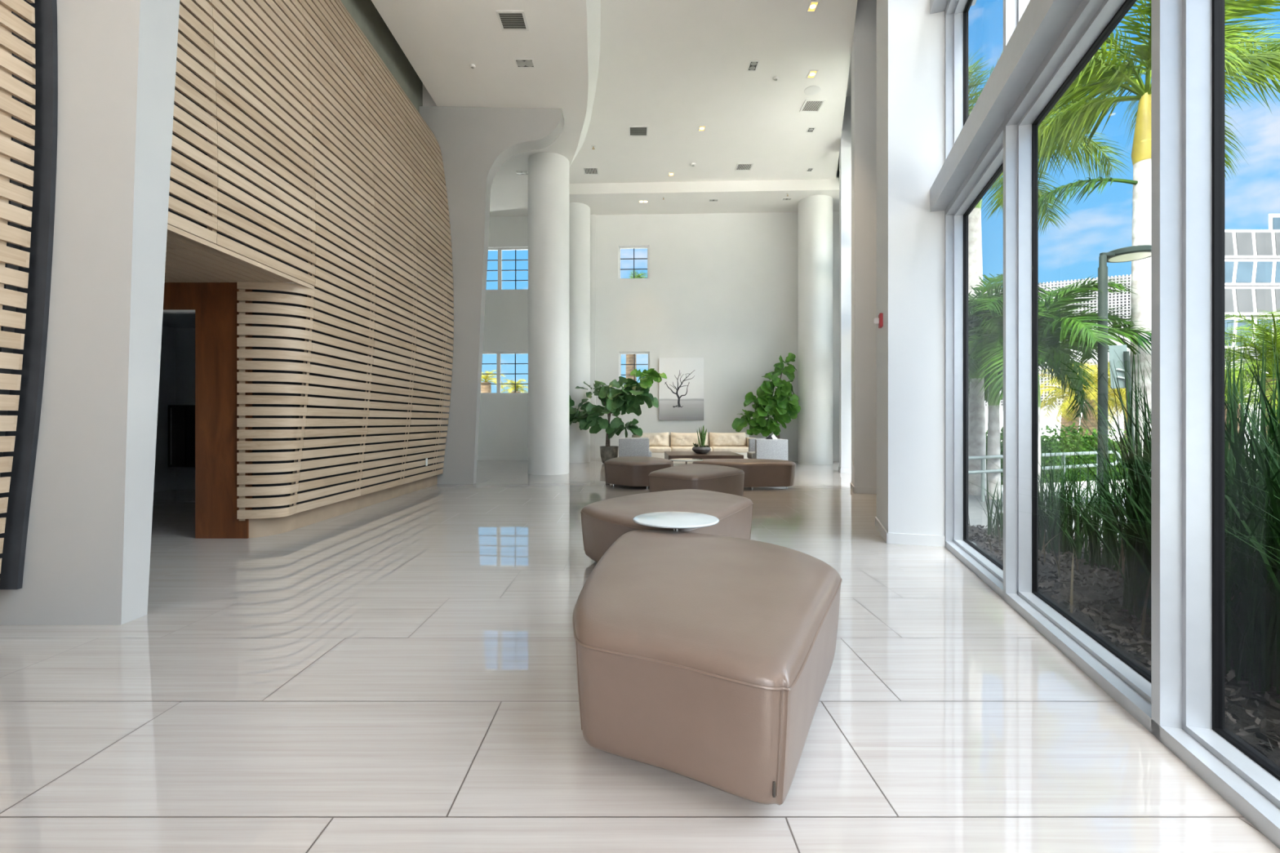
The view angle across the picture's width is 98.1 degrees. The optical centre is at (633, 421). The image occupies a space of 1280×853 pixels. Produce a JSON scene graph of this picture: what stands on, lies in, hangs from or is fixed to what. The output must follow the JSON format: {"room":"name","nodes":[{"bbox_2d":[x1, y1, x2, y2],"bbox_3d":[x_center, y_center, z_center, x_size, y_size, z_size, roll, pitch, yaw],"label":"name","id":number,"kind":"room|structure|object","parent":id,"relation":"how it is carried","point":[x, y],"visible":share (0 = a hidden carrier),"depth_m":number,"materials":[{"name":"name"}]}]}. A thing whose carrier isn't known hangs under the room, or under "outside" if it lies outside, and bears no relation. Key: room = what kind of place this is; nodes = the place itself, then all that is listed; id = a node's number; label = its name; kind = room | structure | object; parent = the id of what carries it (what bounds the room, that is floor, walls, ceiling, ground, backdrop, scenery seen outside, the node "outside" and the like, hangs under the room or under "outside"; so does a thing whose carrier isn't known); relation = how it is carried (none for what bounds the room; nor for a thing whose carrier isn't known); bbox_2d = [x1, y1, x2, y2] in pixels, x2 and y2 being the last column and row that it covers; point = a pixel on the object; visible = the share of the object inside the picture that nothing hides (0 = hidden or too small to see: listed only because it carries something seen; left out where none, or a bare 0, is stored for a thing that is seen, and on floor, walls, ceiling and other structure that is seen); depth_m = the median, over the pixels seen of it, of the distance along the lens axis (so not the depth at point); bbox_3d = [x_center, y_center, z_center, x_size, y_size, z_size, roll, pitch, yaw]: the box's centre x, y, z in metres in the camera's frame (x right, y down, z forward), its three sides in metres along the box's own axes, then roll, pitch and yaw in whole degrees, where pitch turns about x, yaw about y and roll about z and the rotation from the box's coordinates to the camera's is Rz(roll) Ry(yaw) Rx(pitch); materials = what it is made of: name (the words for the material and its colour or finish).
{"room":"lobby","nodes":[
{"label":"lobby","id":0,"kind":"room"},
{"bbox_2d":[153,283,295,492],"bbox_3d":[-5.350,-0.250,5.850,3.700,2.600,5.700,0,0,0],"label":"wall","id":1,"kind":"structure","parent":0,"point":[177,362],"depth_m":8.53,"materials":[{"name":"paint"}]},
{"bbox_2d":[168,404,195,466],"bbox_3d":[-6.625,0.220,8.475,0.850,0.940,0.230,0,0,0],"label":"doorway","id":2,"kind":"object","parent":1,"relation":"attached to","point":[181,418],"visible":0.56,"depth_m":8.38,"materials":[{"name":"black metal"}]},
{"bbox_2d":[164,223,314,288],"bbox_3d":[-4.151,-1.267,4.141,2.242,0.034,2.241,0,0,0],"label":"soffit","id":3,"kind":"structure","parent":0,"point":[189,258],"depth_m":4.45,"materials":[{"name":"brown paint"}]},
{"bbox_2d":[340,0,422,111],"bbox_3d":[-3.660,-5.825,2.240,0.120,1.650,14.480,0,0,0],"label":"wall","id":4,"kind":"structure","parent":0,"point":[364,12],"depth_m":8.07,"materials":[{"name":"grey paint"}]},
{"bbox_2d":[371,0,600,210],"bbox_3d":[-3.773,-5.570,4.650,6.886,0.560,19.300,0,0,0],"label":"ceiling","id":5,"kind":"structure","parent":0,"point":[440,39],"depth_m":8.10,"materials":[{"name":"white paint"}]},
{"bbox_2d":[495,10,528,31],"bbox_3d":[-1.600,-5.285,7.320,0.360,0.019,0.360,0,0,0],"label":"ceiling vent","id":6,"kind":"object","parent":5,"relation":"in","point":[509,20],"visible":1,"depth_m":7.31,"materials":[{"name":"metal"}]},
{"bbox_2d":[515,170,528,174],"bbox_3d":[-2.380,-5.287,11.800,0.260,0.015,0.180,0,0,0],"label":"recessed light","id":7,"kind":"object","parent":5,"relation":"in","point":[517,172],"visible":0.98,"depth_m":11.77,"materials":[{"name":"white paint"}]},
{"bbox_2d":[514,58,535,67],"bbox_3d":[-1.610,-5.287,8.190,0.272,0.015,0.200,0,0,0],"label":"recessed light","id":8,"kind":"object","parent":5,"relation":"in","point":[520,63],"visible":1,"depth_m":8.18,"materials":[{"name":"white paint"}]},
{"bbox_2d":[600,445,618,463],"bbox_3d":[-0.620,0.835,13.900,0.470,0.430,0.470,0,0,0],"label":"pot","id":9,"kind":"object","parent":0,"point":[607,452],"depth_m":13.71,"materials":[{"name":"grey ceramic"}]},
{"bbox_2d":[0,460,1279,852],"bbox_3d":[-0.703,1.110,5.150,12.994,0.120,20.500,0,0,0],"label":"floor","id":10,"kind":"structure","parent":0,"point":[398,674],"depth_m":2.01,"materials":[{"name":"tile"}]},
{"bbox_2d":[528,151,568,475],"bbox_3d":[-1.734,-2.135,11.300,0.830,6.370,0.830,0,0,0],"label":"column","id":11,"kind":"structure","parent":10,"relation":"on","point":[548,171],"depth_m":10.94,"materials":[{"name":"white paint"}]},
{"bbox_2d":[568,202,590,462],"bbox_3d":[-1.565,-2.275,14.500,0.840,6.650,0.840,0,0,0],"label":"column","id":12,"kind":"structure","parent":10,"relation":"on","point":[579,213],"depth_m":14.12,"materials":[{"name":"white paint"}]},
{"bbox_2d":[568,368,666,463],"bbox_3d":[-0.553,-0.127,13.635,2.710,2.354,1.263,0,0,0],"label":"fiddle leaf fig","id":13,"kind":"object","parent":10,"relation":"on","point":[613,400],"visible":0.97,"depth_m":13.55,"materials":[{"name":"green plant"}]},
{"bbox_2d":[618,437,651,457],"bbox_3d":[0.028,0.700,11.870,0.685,0.700,0.750,0,0,0],"label":"armchair","id":14,"kind":"object","parent":10,"relation":"on","point":[628,446],"visible":0.52,"depth_m":11.49,"materials":[{"name":"grey fabric"}]},
{"bbox_2d":[604,456,672,488],"bbox_3d":[0.073,0.830,9.280,1.121,0.441,1.572,0,0,0],"label":"ottoman","id":15,"kind":"object","parent":10,"relation":"on","point":[629,471],"visible":0.93,"depth_m":8.66,"materials":[{"name":"beige leather"}]},
{"bbox_2d":[580,488,752,563],"bbox_3d":[0.293,0.830,4.354,1.108,0.441,1.784,0,0,32],"label":"ottoman","id":16,"kind":"object","parent":10,"relation":"on","point":[604,522],"visible":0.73,"depth_m":4.02,"materials":[{"name":"beige leather"}]},
{"bbox_2d":[632,511,719,531],"bbox_3d":[0.249,0.814,3.312,0.514,0.473,0.514,0,0,0],"label":"side table","id":17,"kind":"object","parent":10,"relation":"on","point":[675,521],"visible":0.77,"depth_m":3.24,"materials":[{"name":"white paint"}]},
{"bbox_2d":[669,458,702,464],"bbox_3d":[0.795,0.814,8.450,0.514,0.473,0.514,0,0,0],"label":"side table","id":18,"kind":"object","parent":10,"relation":"on","point":[686,460],"visible":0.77,"depth_m":8.35,"materials":[{"name":"silver metal"}]},
{"bbox_2d":[631,432,754,463],"bbox_3d":[1.400,0.657,13.440,3.000,0.785,0.920,0,0,0],"label":"sofa","id":19,"kind":"object","parent":10,"relation":"on","point":[659,442],"visible":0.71,"depth_m":13.48,"materials":[{"name":"beige leather"}]},
{"bbox_2d":[633,432,669,446],"bbox_3d":[0.420,0.438,13.607,0.870,0.345,0.326,0,0,0],"label":"cushion","id":20,"kind":"object","parent":19,"relation":"on","point":[655,439],"depth_m":13.51,"materials":[{"name":"fabric"}]},
{"bbox_2d":[648,446,671,452],"bbox_3d":[0.420,0.665,13.380,0.910,0.130,0.800,0,0,0],"label":"seat cushion","id":21,"kind":"object","parent":19,"relation":"on","point":[653,449],"depth_m":12.98,"materials":[{"name":"fabric"}]},
{"bbox_2d":[670,432,708,446],"bbox_3d":[1.360,0.438,13.607,0.910,0.345,0.326,0,0,0],"label":"cushion","id":22,"kind":"object","parent":19,"relation":"on","point":[677,439],"depth_m":13.51,"materials":[{"name":"fabric"}]},
{"bbox_2d":[670,446,711,451],"bbox_3d":[1.360,0.665,13.380,0.950,0.130,0.800,0,0,0],"label":"seat cushion","id":23,"kind":"object","parent":19,"relation":"on","point":[672,448],"depth_m":12.98,"materials":[{"name":"beige leather"}]},
{"bbox_2d":[709,432,746,446],"bbox_3d":[2.300,0.438,13.606,0.880,0.345,0.328,0,0,0],"label":"cushion","id":24,"kind":"object","parent":19,"relation":"on","point":[720,439],"depth_m":13.51,"materials":[{"name":"beige leather"}]},
{"bbox_2d":[710,446,748,452],"bbox_3d":[2.300,0.665,13.380,0.920,0.130,0.800,0,0,0],"label":"seat cushion","id":25,"kind":"object","parent":19,"relation":"on","point":[734,449],"depth_m":12.98,"materials":[{"name":"beige leather"}]},
{"bbox_2d":[648,463,744,496],"bbox_3d":[0.796,0.830,7.365,1.220,0.441,1.683,0,0,40],"label":"ottoman","id":26,"kind":"object","parent":10,"relation":"on","point":[719,478],"visible":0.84,"depth_m":6.80,"materials":[{"name":"beige leather"}]},
{"bbox_2d":[664,451,743,466],"bbox_3d":[1.390,0.850,11.420,1.450,0.400,1.460,0,0,0],"label":"coffee table","id":27,"kind":"object","parent":10,"relation":"on","point":[668,455],"visible":0.42,"depth_m":10.78,"materials":[{"name":"brown wood"}]},
{"bbox_2d":[692,425,713,453],"bbox_3d":[1.395,0.356,11.356,0.450,0.588,0.384,0,0,-21],"label":"succulent bowl","id":28,"kind":"object","parent":27,"relation":"on","point":[702,449],"visible":1,"depth_m":11.26,"materials":[{"name":"ceramic"}]},
{"bbox_2d":[696,425,713,447],"bbox_3d":[1.431,0.301,11.331,0.427,0.478,0.272,0,0,-15],"label":"snake plant","id":29,"kind":"object","parent":28,"relation":"on","point":[702,436],"depth_m":11.28,"materials":[{"name":"green plant"}]},
{"bbox_2d":[572,529,842,804],"bbox_3d":[0.338,0.830,2.343,1.106,0.441,1.900,0,0,0],"label":"ottoman","id":30,"kind":"object","parent":10,"relation":"on","point":[706,659],"visible":1,"depth_m":1.64,"materials":[{"name":"beige leather"}]},
{"bbox_2d":[692,458,795,489],"bbox_3d":[1.752,0.830,8.927,1.590,0.441,0.957,0,0,0],"label":"ottoman","id":31,"kind":"object","parent":10,"relation":"on","point":[758,473],"visible":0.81,"depth_m":8.49,"materials":[{"name":"beige leather"}]},
{"bbox_2d":[731,352,800,438],"bbox_3d":[3.306,-0.349,13.948,1.672,2.798,1.085,0,0,0],"label":"fiddle leaf fig","id":32,"kind":"object","parent":10,"relation":"on","point":[782,408],"visible":0.94,"depth_m":13.81,"materials":[{"name":"green plant"}]},
{"bbox_2d":[746,438,787,460],"bbox_3d":[2.684,0.700,11.270,0.685,0.700,0.750,0,0,0],"label":"armchair","id":33,"kind":"object","parent":10,"relation":"on","point":[758,448],"visible":0.52,"depth_m":10.90,"materials":[{"name":"grey fabric"}]},
{"bbox_2d":[746,451,755,458],"bbox_3d":[2.632,0.690,11.270,0.580,0.140,0.530,0,0,0],"label":"seat cushion","id":34,"kind":"object","parent":33,"relation":"on","point":[750,455],"depth_m":11.15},
{"bbox_2d":[765,433,777,439],"bbox_3d":[2.784,0.450,11.251,0.516,0.414,0.146,0,0,-26],"label":"throw pillow","id":35,"kind":"object","parent":33,"relation":"on","point":[773,437],"visible":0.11,"depth_m":11.22,"materials":[{"name":"white fabric"}]},
{"bbox_2d":[798,195,832,464],"bbox_3d":[4.590,-2.275,14.050,0.840,6.650,0.840,0,0,0],"label":"column","id":36,"kind":"structure","parent":10,"relation":"on","point":[815,211],"depth_m":13.68,"materials":[{"name":"white paint"}]},
{"bbox_2d":[839,95,851,468],"bbox_3d":[4.628,-2.800,11.605,0.596,7.700,0.650,0,0,17],"label":"wall pier","id":37,"kind":"object","parent":10,"relation":"on","point":[845,152],"visible":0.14,"depth_m":11.36,"materials":[{"name":"white paint"}]},
{"bbox_2d":[838,466,851,473],"bbox_3d":[4.543,1.005,11.624,0.451,0.090,0.664,0,0,17],"label":"baseboard","id":38,"kind":"structure","parent":37,"relation":"attached to","point":[841,470],"depth_m":11.35,"materials":[{"name":"white paint"}]},
{"bbox_2d":[851,0,876,487],"bbox_3d":[3.623,-2.800,8.378,0.596,7.700,0.639,0,0,17],"label":"wall pier","id":39,"kind":"object","parent":10,"relation":"on","point":[864,50],"visible":0.4,"depth_m":8.12,"materials":[{"name":"white paint"}]},
{"bbox_2d":[850,482,876,493],"bbox_3d":[3.538,1.005,8.397,0.451,0.090,0.653,0,0,17],"label":"baseboard","id":40,"kind":"structure","parent":39,"relation":"attached to","point":[855,490],"depth_m":8.11,"materials":[{"name":"white paint"}]},
{"bbox_2d":[876,0,945,536],"bbox_3d":[2.604,-2.800,5.108,0.596,7.700,0.840,0,0,17],"label":"wall pier","id":41,"kind":"object","parent":10,"relation":"on","point":[911,40],"visible":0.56,"depth_m":4.75,"materials":[{"name":"white paint"}]},
{"bbox_2d":[874,312,883,328],"bbox_3d":[2.276,-0.940,5.174,0.073,0.128,0.100,0,0,17],"label":"fire alarm strobe","id":42,"kind":"object","parent":41,"relation":"attached to","point":[879,320],"visible":1,"depth_m":5.13,"materials":[{"name":"red plastic"}]},
{"bbox_2d":[875,516,945,546],"bbox_3d":[2.395,1.005,5.127,0.435,0.090,0.950,0,0,0],"label":"baseboard","id":43,"kind":"structure","parent":41,"relation":"attached to","point":[890,538],"depth_m":4.73,"materials":[{"name":"white paint"}]},
{"bbox_2d":[477,170,839,457],"bbox_3d":[-0.608,-2.800,15.064,13.186,7.700,0.220,0,0,2],"label":"wall","id":44,"kind":"structure","parent":0,"point":[667,313],"depth_m":14.93,"materials":[{"name":"white paint"}]},
{"bbox_2d":[480,351,528,394],"bbox_3d":[-3.829,-1.331,15.206,2.094,1.154,0.060,0,0,2],"label":"window","id":45,"kind":"structure","parent":44,"relation":"in","point":[498,363],"depth_m":15.17,"materials":[{"name":"white paint"}]},
{"bbox_2d":[486,247,528,289],"bbox_3d":[-3.791,-4.162,15.204,1.989,1.168,0.060,0,0,2],"label":"window","id":46,"kind":"structure","parent":44,"relation":"in","point":[500,260],"depth_m":15.17,"materials":[{"name":"white paint"}]},
{"bbox_2d":[590,214,595,460],"bbox_3d":[-1.275,-2.260,14.966,0.479,6.620,0.070,0,0,2],"label":"trim","id":47,"kind":"structure","parent":44,"relation":"attached to","point":[593,217],"depth_m":14.93,"materials":[{"name":"white paint"}]},
{"bbox_2d":[618,246,648,278],"bbox_3d":[-0.003,-4.296,15.049,0.835,0.893,0.060,0,0,2],"label":"window","id":48,"kind":"structure","parent":44,"relation":"in","point":[620,247],"depth_m":15.04,"materials":[{"name":"white paint"}]},
{"bbox_2d":[618,351,649,385],"bbox_3d":[0.012,-1.431,15.049,0.835,0.900,0.060,0,0,2],"label":"window","id":49,"kind":"structure","parent":44,"relation":"in","point":[620,353],"depth_m":15.03,"materials":[{"name":"white paint"}]},
{"bbox_2d":[477,457,839,461],"bbox_3d":[-0.613,1.005,14.950,13.186,0.090,0.048,0,0,2],"label":"baseboard","id":50,"kind":"structure","parent":44,"relation":"attached to","point":[478,458],"depth_m":15.04,"materials":[{"name":"white paint"}]},
{"bbox_2d":[658,357,703,420],"bbox_3d":[1.267,-0.875,14.845,1.193,1.663,0.038,0,0,2],"label":"picture","id":51,"kind":"object","parent":44,"relation":"attached to","point":[681,395],"visible":1,"depth_m":14.83,"materials":[{"name":"grey"}]},
{"bbox_2d":[711,211,839,457],"bbox_3d":[3.773,-2.260,14.782,3.414,6.620,0.025,0,0,2],"label":"wall panel","id":52,"kind":"object","parent":44,"relation":"attached to","point":[754,255],"visible":0.43,"depth_m":14.79,"materials":[{"name":"white paint"}]},
{"bbox_2d":[489,177,839,216],"bbox_3d":[-0.650,-5.725,14.358,13.176,0.310,1.593,0,0,2],"label":"ceiling","id":53,"kind":"structure","parent":0,"point":[733,196],"depth_m":13.77,"materials":[{"name":"white paint"}]},
{"bbox_2d":[638,200,648,203],"bbox_3d":[0.240,-5.566,14.040,0.240,0.015,0.150,0,0,0],"label":"recessed light","id":54,"kind":"object","parent":53,"relation":"in","point":[639,201],"visible":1,"depth_m":14.05,"materials":[{"name":"white paint"}]},
{"bbox_2d":[568,0,857,183],"bbox_3d":[-1.149,-5.890,4.450,12.101,0.120,18.900,0,0,0],"label":"ceiling","id":55,"kind":"structure","parent":0,"point":[672,68],"depth_m":9.77,"materials":[{"name":"white paint"}]},
{"bbox_2d":[582,167,599,174],"bbox_3d":[-1.000,-5.826,12.900,0.350,0.016,0.360,0,0,0],"label":"ceiling vent","id":56,"kind":"object","parent":55,"relation":"in","point":[587,171],"visible":1,"depth_m":12.91,"materials":[{"name":"metal"}]},
{"bbox_2d":[628,125,648,136],"bbox_3d":[0.087,-5.825,11.130,0.390,0.018,0.380,0,0,0],"label":"ceiling vent","id":57,"kind":"object","parent":55,"relation":"in","point":[633,131],"visible":1,"depth_m":11.13,"materials":[{"name":"metal"}]},
{"bbox_2d":[697,125,706,131],"bbox_3d":[1.350,-5.827,11.030,0.140,0.015,0.200,0,0,0],"label":"recessed light","id":58,"kind":"object","parent":55,"relation":"in","point":[701,128],"visible":1,"depth_m":11.03,"materials":[{"name":"white paint"}]},
{"bbox_2d":[734,163,754,170],"bbox_3d":[2.520,-5.826,12.690,0.370,0.016,0.340,0,0,0],"label":"ceiling vent","id":59,"kind":"object","parent":55,"relation":"in","point":[740,166],"visible":1,"depth_m":12.68,"materials":[{"name":"metal"}]},
{"bbox_2d":[746,60,759,71],"bbox_3d":[1.950,-5.827,9.090,0.150,0.015,0.260,0,0,0],"label":"recessed light","id":60,"kind":"object","parent":55,"relation":"in","point":[753,65],"visible":1,"depth_m":9.09,"materials":[{"name":"white paint"}]},
{"bbox_2d":[805,127,815,132],"bbox_3d":[3.530,-5.827,11.080,0.140,0.015,0.180,0,0,0],"label":"recessed light","id":61,"kind":"object","parent":55,"relation":"in","point":[810,129],"visible":1,"depth_m":11.07,"materials":[{"name":"white paint"}]},
{"bbox_2d":[799,99,825,111],"bbox_3d":[3.290,-5.826,10.240,0.360,0.016,0.380,0,0,0],"label":"ceiling vent","id":62,"kind":"object","parent":55,"relation":"in","point":[809,105],"visible":1,"depth_m":10.23,"materials":[{"name":"metal"}]},
{"bbox_2d":[804,84,821,94],"bbox_3d":[3.140,-5.825,9.760,0.280,0.015,0.280,0,0,0],"label":"ceiling speaker","id":63,"kind":"object","parent":55,"relation":"attached to","point":[811,90],"visible":1,"depth_m":9.74,"materials":[{"name":"white paint"}]},
{"bbox_2d":[805,0,819,12],"bbox_3d":[2.510,-5.827,7.790,0.130,0.015,0.210,0,0,0],"label":"recessed light","id":64,"kind":"object","parent":55,"relation":"in","point":[813,5],"visible":1,"depth_m":7.79,"materials":[{"name":"white paint"}]},
{"bbox_2d":[806,70,818,78],"bbox_3d":[2.990,-5.827,9.310,0.140,0.015,0.220,0,0,0],"label":"recessed light","id":65,"kind":"object","parent":55,"relation":"in","point":[812,73],"visible":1,"depth_m":9.30,"materials":[{"name":"white paint"}]},
{"bbox_2d":[837,54,851,170],"bbox_3d":[-0.661,-6.775,5.200,13.878,0.250,21.000,0,0,0],"label":"wall","id":66,"kind":"structure","parent":0,"point":[849,83],"depth_m":10.98,"materials":[{"name":"white paint"}]},
{"bbox_3d":[2.827,-6.100,5.085,6.357,1.100,19.973,0,0,0],"label":"wall","id":67,"kind":"structure","parent":0,"visible":0},
{"bbox_2d":[929,0,1279,849],"bbox_3d":[2.001,-2.250,2.520,0.332,6.600,4.460,0,0,17],"label":"window","id":68,"kind":"structure","parent":67,"relation":"in","point":[1047,44],"depth_m":1.83,"materials":[{"name":"silver metal"}]},
{"label":"outside","id":69,"kind":"structure","parent":0,"visible":0},
{"bbox_2d":[1001,454,1254,497],"bbox_3d":[20.000,1.610,40.000,200.000,0.120,200.000,0,0,0],"label":"ground","id":70,"kind":"structure","parent":69,"point":[1082,482],"depth_m":13.01,"materials":[{"name":"concrete"}]},
{"bbox_2d":[480,369,505,392],"bbox_3d":[-5.877,-0.267,22.034,1.512,3.634,1.508,0,0,-20],"label":"date palm","id":71,"kind":"object","parent":70,"relation":"on","point":[484,388],"visible":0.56,"depth_m":21.86,"materials":[{"name":"plant"}]},
{"bbox_2d":[501,378,528,392],"bbox_3d":[-4.921,-0.127,22.944,1.483,3.354,1.634,0,0,-15],"label":"date palm","id":72,"kind":"object","parent":70,"relation":"on","point":[519,388],"visible":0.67,"depth_m":22.88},
{"bbox_2d":[625,270,647,381],"bbox_3d":[-0.261,-1.963,18.974,4.281,7.027,4.304,0,0,12],"label":"date palm","id":73,"kind":"object","parent":70,"relation":"on","point":[629,357],"visible":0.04,"depth_m":18.83,"materials":[{"name":"plant"}]},
{"bbox_2d":[968,273,1079,495],"bbox_3d":[6.923,-0.777,11.006,3.128,4.655,3.199,0,0,17],"label":"palm","id":74,"kind":"object","parent":70,"relation":"on","point":[976,433],"visible":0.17,"depth_m":10.88,"materials":[{"name":"plant"}]},
{"bbox_2d":[968,297,1097,499],"bbox_3d":[6.794,-0.480,10.367,3.367,4.060,3.133,0,0,-44],"label":"palm","id":75,"kind":"object","parent":70,"relation":"on","point":[993,415],"visible":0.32,"depth_m":9.87,"materials":[{"name":"plant"}]},
{"bbox_2d":[968,494,1127,542],"bbox_3d":[8.418,1.525,7.665,8.700,0.150,5.820,0,0,17],"label":"path","id":76,"kind":"structure","parent":70,"relation":"on","point":[977,515],"depth_m":9.05,"materials":[{"name":"concrete"}]},
{"bbox_2d":[968,450,1120,502],"bbox_3d":[7.516,1.034,10.611,6.518,0.831,0.066,0,0,-25],"label":"handrail","id":77,"kind":"object","parent":76,"relation":"on","point":[983,471],"visible":0.24,"depth_m":10.22,"materials":[{"name":"metal"}]},
{"bbox_2d":[1108,344,1135,473],"bbox_3d":[6.988,0.175,7.912,0.383,2.554,0.088,0,0,0],"label":"street sign","id":78,"kind":"object","parent":76,"relation":"on","point":[1122,352],"visible":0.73,"depth_m":7.94,"materials":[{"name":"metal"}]},
{"bbox_2d":[1096,244,1151,517],"bbox_3d":[7.437,-0.586,8.450,0.865,4.072,0.630,0,0,0],"label":"lamp post","id":79,"kind":"object","parent":76,"relation":"on","point":[1132,253],"visible":0.81,"depth_m":8.36,"materials":[{"name":"grey metal"}]},
{"bbox_2d":[968,48,1132,451],"bbox_3d":[7.525,-3.160,12.095,4.896,9.420,4.997,0,0,-8],"label":"royal palm","id":80,"kind":"object","parent":70,"relation":"on","point":[975,263],"visible":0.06,"depth_m":11.91,"materials":[{"name":"plant"}]},
{"bbox_2d":[985,422,1128,484],"bbox_3d":[10.626,0.811,14.661,6.300,1.611,1.345,0,0,-19],"label":"hedge","id":81,"kind":"object","parent":70,"relation":"on","point":[1065,442],"visible":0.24,"depth_m":14.35,"materials":[{"name":"green plant"}]},
{"bbox_2d":[983,274,1131,410],"bbox_3d":[28.830,-3.950,41.568,13.272,11.000,8.000,0,0,27],"label":"parking garage","id":82,"kind":"structure","parent":70,"relation":"on","point":[1115,300],"depth_m":36.49,"materials":[{"name":"white paint"}]},
{"bbox_2d":[968,274,1151,490],"bbox_3d":[7.065,-0.480,9.603,3.468,4.060,3.425,0,0,4],"label":"palm","id":83,"kind":"object","parent":70,"relation":"on","point":[1046,326],"visible":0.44,"depth_m":9.05,"materials":[{"name":"plant"}]},
{"bbox_2d":[1038,360,1126,439],"bbox_3d":[15.072,-0.302,18.926,3.197,3.704,3.198,0,0,-8],"label":"date palm","id":84,"kind":"object","parent":70,"relation":"on","point":[1067,420],"visible":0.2,"depth_m":19.00,"materials":[{"name":"plant"}]},
{"bbox_2d":[1040,361,1127,440],"bbox_3d":[14.260,-0.184,16.910,3.065,3.467,3.144,0,0,-29],"label":"date palm","id":85,"kind":"object","parent":70,"relation":"on","point":[1066,404],"visible":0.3,"depth_m":16.89,"materials":[{"name":"plant"}]},
{"bbox_2d":[1084,377,1127,439],"bbox_3d":[17.543,-0.060,19.528,2.906,3.219,2.473,0,0,3],"label":"date palm","id":86,"kind":"object","parent":70,"relation":"on","point":[1117,402],"visible":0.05,"depth_m":20.01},
{"bbox_2d":[985,410,1260,441],"bbox_3d":[27.779,0.500,27.200,27.235,2.100,0.400,0,0,0],"label":"wall","id":87,"kind":"structure","parent":70,"relation":"on","point":[1046,421],"depth_m":27.00,"materials":[{"name":"white paint"}]},
{"bbox_2d":[968,0,1279,486],"bbox_3d":[8.214,-2.775,9.008,5.730,8.651,5.252,0,0,20],"label":"royal palm","id":88,"kind":"object","parent":70,"relation":"on","point":[1095,78],"visible":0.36,"depth_m":8.91,"materials":[{"name":"plant"}]},
{"bbox_2d":[968,525,1279,767],"bbox_3d":[3.423,1.334,-0.300,3.900,0.532,12.000,0,0,17],"label":"bed","id":89,"kind":"object","parent":70,"relation":"on","point":[1268,712],"visible":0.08,"depth_m":2.84,"materials":[{"name":"brown soil"}]},
{"bbox_2d":[968,507,1247,643],"bbox_3d":[3.241,0.908,3.829,1.105,0.579,2.859,0,0,15],"label":"dry grass","id":90,"kind":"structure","parent":89,"relation":"on","point":[1122,553],"depth_m":3.92,"materials":[{"name":"plant"}]},
{"bbox_2d":[962,320,1279,703],"bbox_3d":[3.375,0.360,2.377,3.848,1.830,4.032,0,0,-14],"label":"grass","id":91,"kind":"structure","parent":89,"relation":"on","point":[1251,517],"depth_m":2.44,"materials":[{"name":"plant"}]},
{"bbox_2d":[968,524,1279,752],"bbox_3d":[4.027,1.199,2.758,3.256,0.340,5.646,0,0,17],"label":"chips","id":92,"kind":"object","parent":89,"relation":"on","point":[1043,583],"visible":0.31,"depth_m":3.12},
{"bbox_2d":[970,390,1279,581],"bbox_3d":[4.069,0.535,3.986,2.646,1.472,3.400,0,0,17],"label":"grass","id":93,"kind":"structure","parent":89,"relation":"on","point":[1053,526],"depth_m":4.65,"materials":[{"name":"plant"}]},
{"bbox_2d":[1224,353,1266,446],"bbox_3d":[15.579,-0.110,14.493,3.051,3.320,2.859,0,0,30],"label":"date palm","id":94,"kind":"object","parent":70,"relation":"on","point":[1246,389],"visible":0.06,"depth_m":14.27,"materials":[{"name":"plant"}]},
{"bbox_2d":[1224,309,1279,445],"bbox_3d":[13.263,-0.413,11.548,3.445,3.925,3.442,0,0,-43],"label":"date palm","id":95,"kind":"object","parent":70,"relation":"on","point":[1268,335],"visible":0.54,"depth_m":11.47,"materials":[{"name":"plant"}]},
{"bbox_2d":[1224,229,1279,410],"bbox_3d":[58.805,-7.275,52.000,24.606,17.650,12.000,0,0,0],"label":"office building","id":96,"kind":"structure","parent":70,"relation":"on","point":[1251,256],"depth_m":46.32,"materials":[{"name":"white paint"}]},
{"bbox_2d":[1268,213,1279,229],"bbox_3d":[96.284,-12.333,74.925,32.529,27.766,10.150,0,0,0],"label":"tower building","id":97,"kind":"structure","parent":70,"relation":"on","point":[1273,219],"depth_m":69.95,"materials":[{"name":"white paint"}]},
{"bbox_3d":[-3.660,-1.975,2.240,0.120,6.050,14.480,0,0,0],"label":"wall","id":98,"kind":"structure","parent":0,"visible":0},
{"bbox_2d":[0,0,57,589],"bbox_3d":[-3.314,-2.010,0.933,0.680,6.120,3.866,0,0,0],"label":"wall","id":99,"kind":"structure","parent":98,"relation":"attached to","point":[38,51],"depth_m":2.84,"materials":[{"name":"brown wood"}]},
{"bbox_2d":[0,0,179,625],"bbox_3d":[-3.260,-2.119,3.025,4.080,6.338,0.319,0,0,0],"label":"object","id":100,"kind":"structure","parent":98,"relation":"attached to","point":[87,558],"depth_m":2.87,"materials":[{"name":"grey paint"}]},
{"bbox_2d":[167,0,453,537],"bbox_3d":[-3.337,-2.010,6.170,0.635,6.120,6.280,0,0,0],"label":"wall","id":101,"kind":"structure","parent":98,"relation":"attached to","point":[297,153],"depth_m":5.47,"materials":[{"name":"brown wood"}]},
{"bbox_2d":[163,282,252,538],"bbox_3d":[-4.335,-0.100,5.022,1.730,2.300,0.075,0,0,0],"label":"door","id":102,"kind":"structure","parent":101,"relation":"in","point":[214,304],"depth_m":4.99,"materials":[{"name":"red wood"}]},
{"bbox_2d":[418,106,564,484],"bbox_3d":[-2.420,-2.119,9.499,2.411,6.338,0.325,0,0,-2],"label":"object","id":103,"kind":"object","parent":98,"relation":"attached to","point":[474,143],"visible":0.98,"depth_m":9.33,"materials":[{"name":"grey paint"}]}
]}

